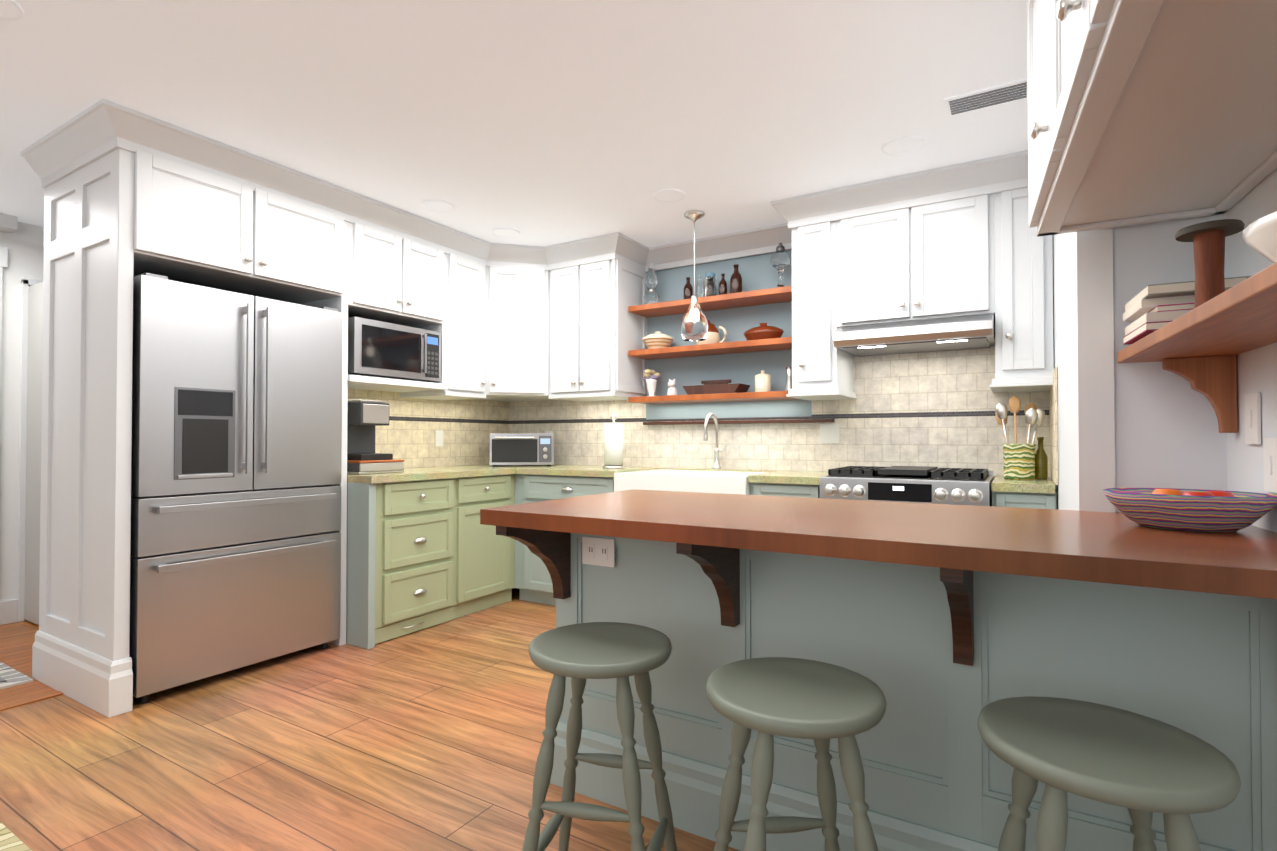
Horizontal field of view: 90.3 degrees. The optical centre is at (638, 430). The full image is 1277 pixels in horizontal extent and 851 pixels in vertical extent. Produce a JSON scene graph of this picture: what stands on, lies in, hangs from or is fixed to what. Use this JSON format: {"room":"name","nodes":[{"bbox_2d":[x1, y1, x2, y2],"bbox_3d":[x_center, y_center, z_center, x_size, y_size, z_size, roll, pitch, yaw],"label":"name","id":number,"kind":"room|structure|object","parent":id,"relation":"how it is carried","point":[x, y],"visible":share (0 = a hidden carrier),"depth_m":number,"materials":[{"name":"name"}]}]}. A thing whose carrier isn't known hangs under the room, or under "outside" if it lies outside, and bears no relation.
{"room":"kitchen","nodes":[
{"label":"kitchen","id":0,"kind":"room"},
{"bbox_2d":[0,222,43,600],"bbox_3d":[-4.833,-0.076,2.565,3.030,2.440,9.600,0,-1,31],"label":"wall","id":1,"kind":"structure","parent":0,"point":[24,243],"depth_m":3.85,"materials":[{"name":"white paint"}]},
{"bbox_2d":[0,213,42,624],"bbox_3d":[-5.176,-0.091,1.488,0.170,2.440,7.400,0,-1,31],"label":"trim","id":2,"kind":"structure","parent":1,"relation":"attached to","point":[11,611],"depth_m":3.87,"materials":[{"name":"white wood"}]},
{"bbox_2d":[24,282,42,624],"bbox_3d":[-3.521,0.130,3.776,0.548,2.040,0.037,0,-1,31],"label":"door leaf","id":3,"kind":"structure","parent":1,"relation":"in","point":[33,450],"depth_m":3.83,"materials":[{"name":"grey wood"}]},
{"bbox_2d":[53,110,348,305],"bbox_3d":[-2.183,-1.010,3.238,0.825,0.554,0.943,0,-1,31],"label":"upper cabinet","id":4,"kind":"object","parent":1,"relation":"attached to","point":[129,192],"depth_m":2.86,"materials":[{"name":"white wood"}]},
{"bbox_2d":[0,588,739,850],"bbox_3d":[-3.217,1.152,1.578,12.000,0.056,9.600,0,-1,31],"label":"floor","id":5,"kind":"structure","parent":0,"point":[429,738],"depth_m":2.23,"materials":[{"name":"brown wood"}]},
{"bbox_2d":[0,822,31,850],"bbox_3d":[-2.290,1.118,1.326,1.150,0.016,1.320,0,-1,31],"label":"rug","id":6,"kind":"object","parent":5,"relation":"on","point":[10,840],"depth_m":1.72,"materials":[{"name":"beige fabric"}]},
{"bbox_2d":[0,662,32,689],"bbox_3d":[-3.499,1.140,2.809,1.150,0.012,0.920,0,-1,31],"label":"rug","id":7,"kind":"object","parent":5,"relation":"on","point":[10,677],"visible":1,"depth_m":2.92,"materials":[{"name":"white fabric"}]},
{"bbox_2d":[129,273,341,703],"bbox_3d":[-2.130,0.249,3.189,0.820,1.804,0.910,0,-1,31],"label":"fridge","id":8,"kind":"object","parent":5,"relation":"on","point":[235,541],"visible":0.88,"depth_m":2.91,"materials":[{"name":"silver metal"}]},
{"bbox_2d":[346,465,513,648],"bbox_3d":[-1.395,0.706,3.990,0.641,0.914,1.110,0,-1,31],"label":"base cabinet","id":9,"kind":"object","parent":5,"relation":"on","point":[426,548],"depth_m":3.67,"materials":[{"name":"green wood"}]},
{"bbox_2d":[347,399,403,473],"bbox_3d":[-1.605,0.033,3.717,0.340,0.420,0.300,0,-1,31],"label":"coffee maker","id":10,"kind":"object","parent":9,"relation":"on","point":[365,418],"visible":0.79,"depth_m":3.65,"materials":[{"name":"silver metal"}]},
{"bbox_2d":[522,622,676,850],"bbox_3d":[-0.089,0.812,1.490,0.336,0.635,0.336,0,-1,15],"label":"stool","id":11,"kind":"object","parent":5,"relation":"on","point":[579,654],"visible":1,"depth_m":1.44,"materials":[{"name":"grey paint"}]},
{"bbox_2d":[483,413,1056,605],"bbox_3d":[0.364,0.524,3.940,3.711,1.276,0.671,0,-1,31],"label":"base cabinet","id":12,"kind":"object","parent":5,"relation":"on","point":[532,483],"depth_m":3.96,"materials":[{"name":"green"}]},
{"bbox_2d":[489,434,553,466],"bbox_3d":[-0.853,0.138,4.666,0.450,0.235,0.347,0,-1,-9],"label":"toaster oven","id":13,"kind":"object","parent":12,"relation":"on","point":[521,449],"visible":1,"depth_m":4.53,"materials":[{"name":"silver metal"}]},
{"bbox_2d":[602,415,624,468],"bbox_3d":[-0.167,0.072,4.276,0.156,0.357,0.156,0,-1,31],"label":"paper towel holder","id":14,"kind":"object","parent":12,"relation":"on","point":[613,445],"visible":0.98,"depth_m":4.22,"materials":[{"name":"white paper"}]},
{"bbox_2d":[995,396,1044,479],"bbox_3d":[1.858,0.032,3.096,0.206,0.405,0.142,0,-1,31],"label":"utensil crock","id":15,"kind":"object","parent":12,"relation":"on","point":[1018,461],"visible":1,"depth_m":3.05,"materials":[{"name":"ceramic"}]},
{"bbox_2d":[1035,437,1047,479],"bbox_3d":[1.948,0.132,3.076,0.056,0.205,0.055,0,-1,31],"label":"oil bottle","id":16,"kind":"object","parent":12,"relation":"on","point":[1041,464],"visible":0.94,"depth_m":3.06,"materials":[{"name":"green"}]},
{"bbox_2d":[706,657,886,850],"bbox_3d":[0.299,0.808,1.223,0.336,0.635,0.336,0,-1,-2],"label":"stool","id":17,"kind":"object","parent":5,"relation":"on","point":[821,704],"visible":1,"depth_m":1.19,"materials":[{"name":"grey paint"}]},
{"bbox_2d":[480,489,1276,850],"bbox_3d":[0.517,0.674,1.663,1.818,0.915,0.817,0,-1,31],"label":"peninsula bar","id":18,"kind":"object","parent":5,"relation":"on","point":[940,625],"visible":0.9,"depth_m":1.50,"materials":[{"name":"grey paint"}]},
{"bbox_2d":[1102,488,1276,531],"bbox_3d":[1.199,0.170,1.391,0.300,0.083,0.240,0,-1,31],"label":"fruit bowl","id":19,"kind":"object","parent":18,"relation":"on","point":[1200,510],"visible":1,"depth_m":1.32,"materials":[{"name":"ceramic"}]},
{"bbox_2d":[820,466,993,505],"bbox_3d":[1.385,0.672,3.263,0.755,0.960,0.658,0,-1,31],"label":"range","id":20,"kind":"object","parent":5,"relation":"on","point":[937,485],"visible":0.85,"depth_m":3.06,"materials":[{"name":"silver metal"}]},
{"bbox_2d":[977,696,1240,850],"bbox_3d":[0.731,0.805,1.010,0.336,0.635,0.336,0,-1,18],"label":"stool","id":21,"kind":"object","parent":5,"relation":"on","point":[1141,768],"visible":1,"depth_m":0.97,"materials":[{"name":"grey paint"}]},
{"bbox_2d":[0,0,1027,246],"bbox_3d":[-3.217,-1.334,1.612,12.000,0.050,9.600,0,-1,31],"label":"ceiling","id":22,"kind":"structure","parent":0,"point":[542,122],"depth_m":2.44,"materials":[{"name":"white paint"}]},
{"bbox_2d":[0,0,23,20],"bbox_3d":[-1.982,-1.302,1.920,0.178,0.005,0.178,0,-1,22],"label":"recessed light","id":23,"kind":"object","parent":22,"relation":"in","point":[11,10],"depth_m":1.96,"materials":[{"name":"white"}]},
{"bbox_2d":[422,199,454,211],"bbox_3d":[-1.137,-1.279,3.611,0.178,0.005,0.178,0,-1,22],"label":"recessed light","id":24,"kind":"object","parent":22,"relation":"in","point":[433,205],"depth_m":3.60,"materials":[{"name":"white"}]},
{"bbox_2d":[491,228,519,236],"bbox_3d":[-0.853,-1.273,4.079,0.178,0.005,0.178,0,-1,22],"label":"recessed light","id":25,"kind":"object","parent":22,"relation":"in","point":[501,232],"depth_m":4.07,"materials":[{"name":"white"}]},
{"bbox_2d":[652,189,684,201],"bbox_3d":[0.165,-1.281,3.461,0.178,0.005,0.178,0,-1,22],"label":"recessed light","id":26,"kind":"object","parent":22,"relation":"in","point":[664,195],"depth_m":3.45,"materials":[{"name":"white"}]},
{"bbox_2d":[681,211,707,341],"bbox_3d":[0.330,-0.907,3.747,0.164,0.744,0.164,0,-1,31],"label":"pendant light","id":27,"kind":"object","parent":22,"relation":"hanging from","point":[694,324],"visible":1,"depth_m":3.70,"materials":[{"name":"clear glass"}]},
{"bbox_2d":[881,136,923,154],"bbox_3d":[1.193,-1.289,2.872,0.178,0.005,0.178,0,-1,22],"label":"recessed light","id":28,"kind":"object","parent":22,"relation":"in","point":[905,144],"depth_m":2.86,"materials":[{"name":"white"}]},
{"bbox_2d":[943,77,1027,117],"bbox_3d":[1.357,-1.292,2.471,0.300,0.010,0.160,0,-1,31],"label":"ceiling vent","id":29,"kind":"object","parent":22,"relation":"in","point":[990,97],"visible":0.94,"depth_m":2.46,"materials":[{"name":"white metal"}]},
{"bbox_2d":[644,264,658,303],"bbox_3d":[0.089,-0.993,4.358,0.120,0.300,0.120,0,-1,31],"label":"oil lamp","id":30,"kind":"object","parent":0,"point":[651,296],"visible":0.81,"depth_m":4.33,"materials":[{"name":"clear glass"}]},
{"bbox_2d":[684,277,692,298],"bbox_3d":[0.330,-0.931,4.213,0.062,0.171,0.060,0,-1,31],"label":"bottle","id":31,"kind":"object","parent":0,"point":[688,291],"visible":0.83,"depth_m":4.19,"materials":[{"name":"brown glass"}]},
{"bbox_2d":[696,274,702,296],"bbox_3d":[0.405,-0.940,4.203,0.043,0.189,0.043,0,-1,31],"label":"clear bottle","id":32,"kind":"object","parent":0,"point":[699,290],"visible":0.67,"depth_m":4.19,"materials":[{"name":"clear glass"}]},
{"bbox_2d":[704,272,716,296],"bbox_3d":[0.467,-0.935,4.131,0.088,0.178,0.087,0,-1,31],"label":"mason jar","id":33,"kind":"object","parent":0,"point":[710,284],"visible":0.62,"depth_m":4.10,"materials":[{"name":"clear glass"}]},
{"bbox_2d":[719,274,726,294],"bbox_3d":[0.544,-0.928,4.085,0.053,0.162,0.051,0,-1,31],"label":"bottle","id":34,"kind":"object","parent":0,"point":[723,286],"visible":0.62,"depth_m":4.07,"materials":[{"name":"brown glass"}]},
{"bbox_2d":[730,264,741,292],"bbox_3d":[0.621,-0.951,4.039,0.077,0.207,0.076,0,-1,31],"label":"bottle","id":35,"kind":"object","parent":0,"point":[736,282],"visible":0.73,"depth_m":4.01,"materials":[{"name":"brown glass"}]},
{"bbox_2d":[770,243,790,287],"bbox_3d":[0.870,-1.000,3.890,0.124,0.300,0.124,0,-1,31],"label":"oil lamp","id":36,"kind":"object","parent":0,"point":[780,261],"visible":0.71,"depth_m":3.87,"materials":[{"name":"clear glass"}]},
{"bbox_2d":[785,367,791,390],"bbox_3d":[0.911,-0.310,3.833,0.052,0.150,0.051,0,-1,31],"label":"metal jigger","id":37,"kind":"object","parent":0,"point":[789,377],"visible":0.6,"depth_m":3.82,"materials":[{"name":"silver metal"}]},
{"bbox_2d":[557,345,1051,479],"bbox_3d":[0.398,-0.052,4.394,4.720,2.440,0.120,0,-1,31],"label":"wall","id":38,"kind":"structure","parent":0,"point":[992,346],"depth_m":3.60,"materials":[{"name":"white paint"}]},
{"bbox_2d":[311,190,448,329],"bbox_3d":[-1.589,-0.981,3.873,0.460,0.594,0.679,0,-1,31],"label":"upper cabinet","id":39,"kind":"object","parent":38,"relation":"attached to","point":[399,261],"depth_m":3.71,"materials":[{"name":"white wood"}]},
{"bbox_2d":[348,388,507,467],"bbox_3d":[-1.509,-0.004,4.429,0.011,0.515,1.740,0,-1,31],"label":"tile backsplash","id":40,"kind":"structure","parent":38,"relation":"attached to","point":[467,425],"depth_m":4.54,"materials":[{"name":"tile"}]},
{"bbox_2d":[435,430,442,445],"bbox_3d":[-1.427,0.053,4.548,0.006,0.115,0.070,0,-1,31],"label":"outlet","id":41,"kind":"object","parent":40,"relation":"attached to","point":[438,433],"depth_m":4.54,"materials":[{"name":"white plastic"}]},
{"bbox_2d":[397,227,492,397],"bbox_3d":[-1.286,-0.760,4.328,0.510,1.024,0.419,0,-1,31],"label":"upper cabinet","id":42,"kind":"object","parent":38,"relation":"attached to","point":[467,332],"depth_m":4.19,"materials":[{"name":"white wood"}]},
{"bbox_2d":[348,317,440,381],"bbox_3d":[-1.569,-0.464,3.854,0.447,0.321,0.610,0,-1,31],"label":"microwave","id":43,"kind":"object","parent":42,"relation":"on","point":[385,350],"visible":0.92,"depth_m":3.71,"materials":[{"name":"silver metal"}]},
{"bbox_2d":[453,243,580,401],"bbox_3d":[-0.924,-0.755,4.707,0.740,1.024,0.720,0,-1,31],"label":"upper cabinet","id":44,"kind":"object","parent":38,"relation":"attached to","point":[516,268],"depth_m":4.40,"materials":[{"name":"white wood"}]},
{"bbox_2d":[541,233,652,401],"bbox_3d":[-0.327,-0.760,4.483,0.630,1.020,0.490,0,-1,31],"label":"upper cabinet","id":45,"kind":"object","parent":38,"relation":"attached to","point":[596,316],"depth_m":4.32,"materials":[{"name":"white wood"}]},
{"bbox_2d":[643,369,660,395],"bbox_3d":[0.082,-0.325,4.350,0.132,0.193,0.109,0,-1,31],"label":"vase","id":46,"kind":"object","parent":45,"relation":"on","point":[650,377],"visible":0.9,"depth_m":4.33,"materials":[{"name":"white ceramic"}]},
{"bbox_2d":[642,331,673,348],"bbox_3d":[0.132,-0.610,4.327,0.216,0.132,0.216,0,-1,31],"label":"lidded bowl","id":47,"kind":"object","parent":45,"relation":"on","point":[658,339],"visible":0.73,"depth_m":4.25,"materials":[{"name":"beige ceramic"}]},
{"bbox_2d":[667,379,677,395],"bbox_3d":[0.227,-0.289,4.266,0.072,0.120,0.073,0,-1,31],"label":"dog figurine","id":48,"kind":"object","parent":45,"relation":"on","point":[672,389],"visible":0.81,"depth_m":4.24,"materials":[{"name":"white ceramic"}]},
{"bbox_2d":[696,320,726,344],"bbox_3d":[0.473,-0.634,4.123,0.218,0.175,0.164,0,-1,31],"label":"pitcher","id":49,"kind":"object","parent":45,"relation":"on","point":[713,335],"visible":0.52,"depth_m":4.07,"materials":[{"name":"beige ceramic"}]},
{"bbox_2d":[508,348,1043,475],"bbox_3d":[0.536,-0.091,4.235,3.720,0.685,0.011,0,-1,31],"label":"tile backsplash","id":50,"kind":"structure","parent":38,"relation":"attached to","point":[934,409],"depth_m":3.77,"materials":[{"name":"tile"}]},
{"bbox_2d":[820,424,838,442],"bbox_3d":[1.157,0.015,3.849,0.116,0.116,0.008,0,-1,31],"label":"outlet","id":51,"kind":"object","parent":50,"relation":"attached to","point":[829,433],"depth_m":3.85,"materials":[{"name":"white plastic"}]},
{"bbox_2d":[785,190,855,397],"bbox_3d":[1.070,-0.756,3.686,0.250,1.050,0.420,0,-1,31],"label":"upper cabinet","id":52,"kind":"object","parent":38,"relation":"attached to","point":[820,369],"depth_m":3.51,"materials":[{"name":"white wood"}]},
{"bbox_2d":[683,379,749,394],"bbox_3d":[0.501,-0.279,4.102,0.398,0.095,0.180,0,-1,31],"label":"trough","id":53,"kind":"object","parent":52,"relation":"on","point":[714,386],"visible":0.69,"depth_m":4.04,"materials":[{"name":"brown wood"}]},
{"bbox_2d":[754,370,770,391],"bbox_3d":[0.771,-0.305,3.940,0.104,0.142,0.102,0,-1,31],"label":"canister","id":54,"kind":"object","parent":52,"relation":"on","point":[762,381],"visible":0.77,"depth_m":3.90,"materials":[{"name":"beige ceramic"}]},
{"bbox_2d":[744,323,783,340],"bbox_3d":[0.776,-0.609,3.942,0.256,0.120,0.179,0,-1,31],"label":"casserole","id":55,"kind":"object","parent":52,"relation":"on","point":[763,331],"visible":0.65,"depth_m":3.87,"materials":[{"name":"brown ceramic"}]},
{"bbox_2d":[837,158,996,327],"bbox_3d":[1.499,-0.924,3.431,0.750,0.720,0.420,0,-1,31],"label":"upper cabinet","id":56,"kind":"object","parent":38,"relation":"attached to","point":[918,246],"depth_m":3.22,"materials":[{"name":"white wood"}]},
{"bbox_2d":[833,314,994,355],"bbox_3d":[1.474,-0.501,3.384,0.740,0.125,0.506,0,-1,31],"label":"range hood","id":57,"kind":"object","parent":56,"relation":"attached to","point":[954,333],"visible":0.96,"depth_m":3.22,"materials":[{"name":"silver metal"}]},
{"bbox_2d":[993,154,1053,389],"bbox_3d":[1.921,-0.768,3.175,0.236,1.040,0.420,0,-1,31],"label":"upper cabinet","id":58,"kind":"object","parent":38,"relation":"attached to","point":[1024,343],"depth_m":3.00,"materials":[{"name":"white wood"}]},
{"bbox_2d":[1052,214,1226,512],"bbox_3d":[1.882,-0.078,2.454,0.420,2.440,1.920,0,-1,31],"label":"wall","id":59,"kind":"structure","parent":0,"point":[1168,434],"depth_m":1.67,"materials":[{"name":"white paint"}]},
{"bbox_2d":[1044,367,1057,484],"bbox_3d":[1.955,-0.018,2.993,0.010,0.505,0.640,0,-1,31],"label":"tile backsplash","id":60,"kind":"structure","parent":59,"relation":"attached to","point":[1050,397],"depth_m":2.99,"materials":[{"name":"tile"}]},
{"bbox_2d":[1076,227,1115,512],"bbox_3d":[1.235,-0.088,1.716,0.079,2.440,0.012,0,-1,31],"label":"wall jog","id":61,"kind":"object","parent":59,"relation":"attached to","point":[1096,413],"visible":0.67,"depth_m":1.71,"materials":[{"name":"white paint"}]},
{"bbox_2d":[1224,168,1276,532],"bbox_3d":[-0.114,-0.133,-1.623,0.120,2.440,7.250,0,-1,27],"label":"wall","id":62,"kind":"structure","parent":0,"point":[1256,370],"depth_m":1.44,"materials":[{"name":"white paint"}]},
{"bbox_2d":[1027,0,1276,236],"bbox_3d":[1.130,-0.931,1.406,0.418,0.758,0.605,0,-1,27],"label":"upper cabinet","id":63,"kind":"object","parent":62,"relation":"attached to","point":[1199,184],"depth_m":1.48,"materials":[{"name":"white wood"}]},
{"bbox_2d":[1039,0,1276,179],"bbox_3d":[0.921,-0.937,0.999,0.418,0.758,0.550,0,-1,27],"label":"upper cabinet","id":64,"kind":"object","parent":62,"relation":"attached to","point":[1144,111],"depth_m":1.12,"materials":[{"name":"white wood"}]},
{"bbox_2d":[1067,0,1276,75],"bbox_3d":[0.725,-0.942,0.616,0.418,0.758,0.550,0,-1,27],"label":"upper cabinet","id":65,"kind":"object","parent":62,"relation":"attached to","point":[1100,33],"depth_m":0.88,"materials":[{"name":"white wood"}]},
{"bbox_2d":[1117,262,1276,432],"bbox_3d":[0.886,-0.114,0.700,0.217,0.215,2.096,0,-1,27],"label":"shelf","id":66,"kind":"object","parent":62,"relation":"attached to","point":[1200,348],"visible":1,"depth_m":1.30,"materials":[{"name":"brown wood"}]},
{"bbox_2d":[1123,276,1250,344],"bbox_3d":[1.307,-0.273,1.520,0.196,0.122,0.240,0,-1,27],"label":"books","id":67,"kind":"object","parent":66,"relation":"on","point":[1150,309],"visible":0.33,"depth_m":1.46,"materials":[{"name":"white paper"}]},
{"bbox_2d":[1175,219,1244,308],"bbox_3d":[1.162,-0.315,1.294,0.106,0.200,0.106,0,-1,27],"label":"spool","id":68,"kind":"object","parent":66,"relation":"on","point":[1207,238],"visible":0.67,"depth_m":1.28},
{"bbox_2d":[1242,211,1276,262],"bbox_3d":[0.916,-0.254,0.857,0.141,0.068,0.218,0,-1,27],"label":"bowl","id":69,"kind":"object","parent":66,"relation":"on","point":[1259,235],"visible":1,"depth_m":0.88,"materials":[{"name":"white ceramic"}]},
{"bbox_2d":[1244,392,1260,443],"bbox_3d":[1.377,-0.027,1.427,0.010,0.114,0.070,0,-1,28],"label":"switch plate","id":70,"kind":"object","parent":62,"relation":"attached to","point":[1252,401],"depth_m":1.42,"materials":[{"name":"white plastic"}]},
{"bbox_2d":[1254,433,1276,492],"bbox_3d":[1.332,0.072,1.336,0.010,0.114,0.070,0,-1,28],"label":"switch plate","id":71,"kind":"object","parent":62,"relation":"attached to","point":[1269,444],"depth_m":1.34,"materials":[{"name":"white plastic"}]}
]}

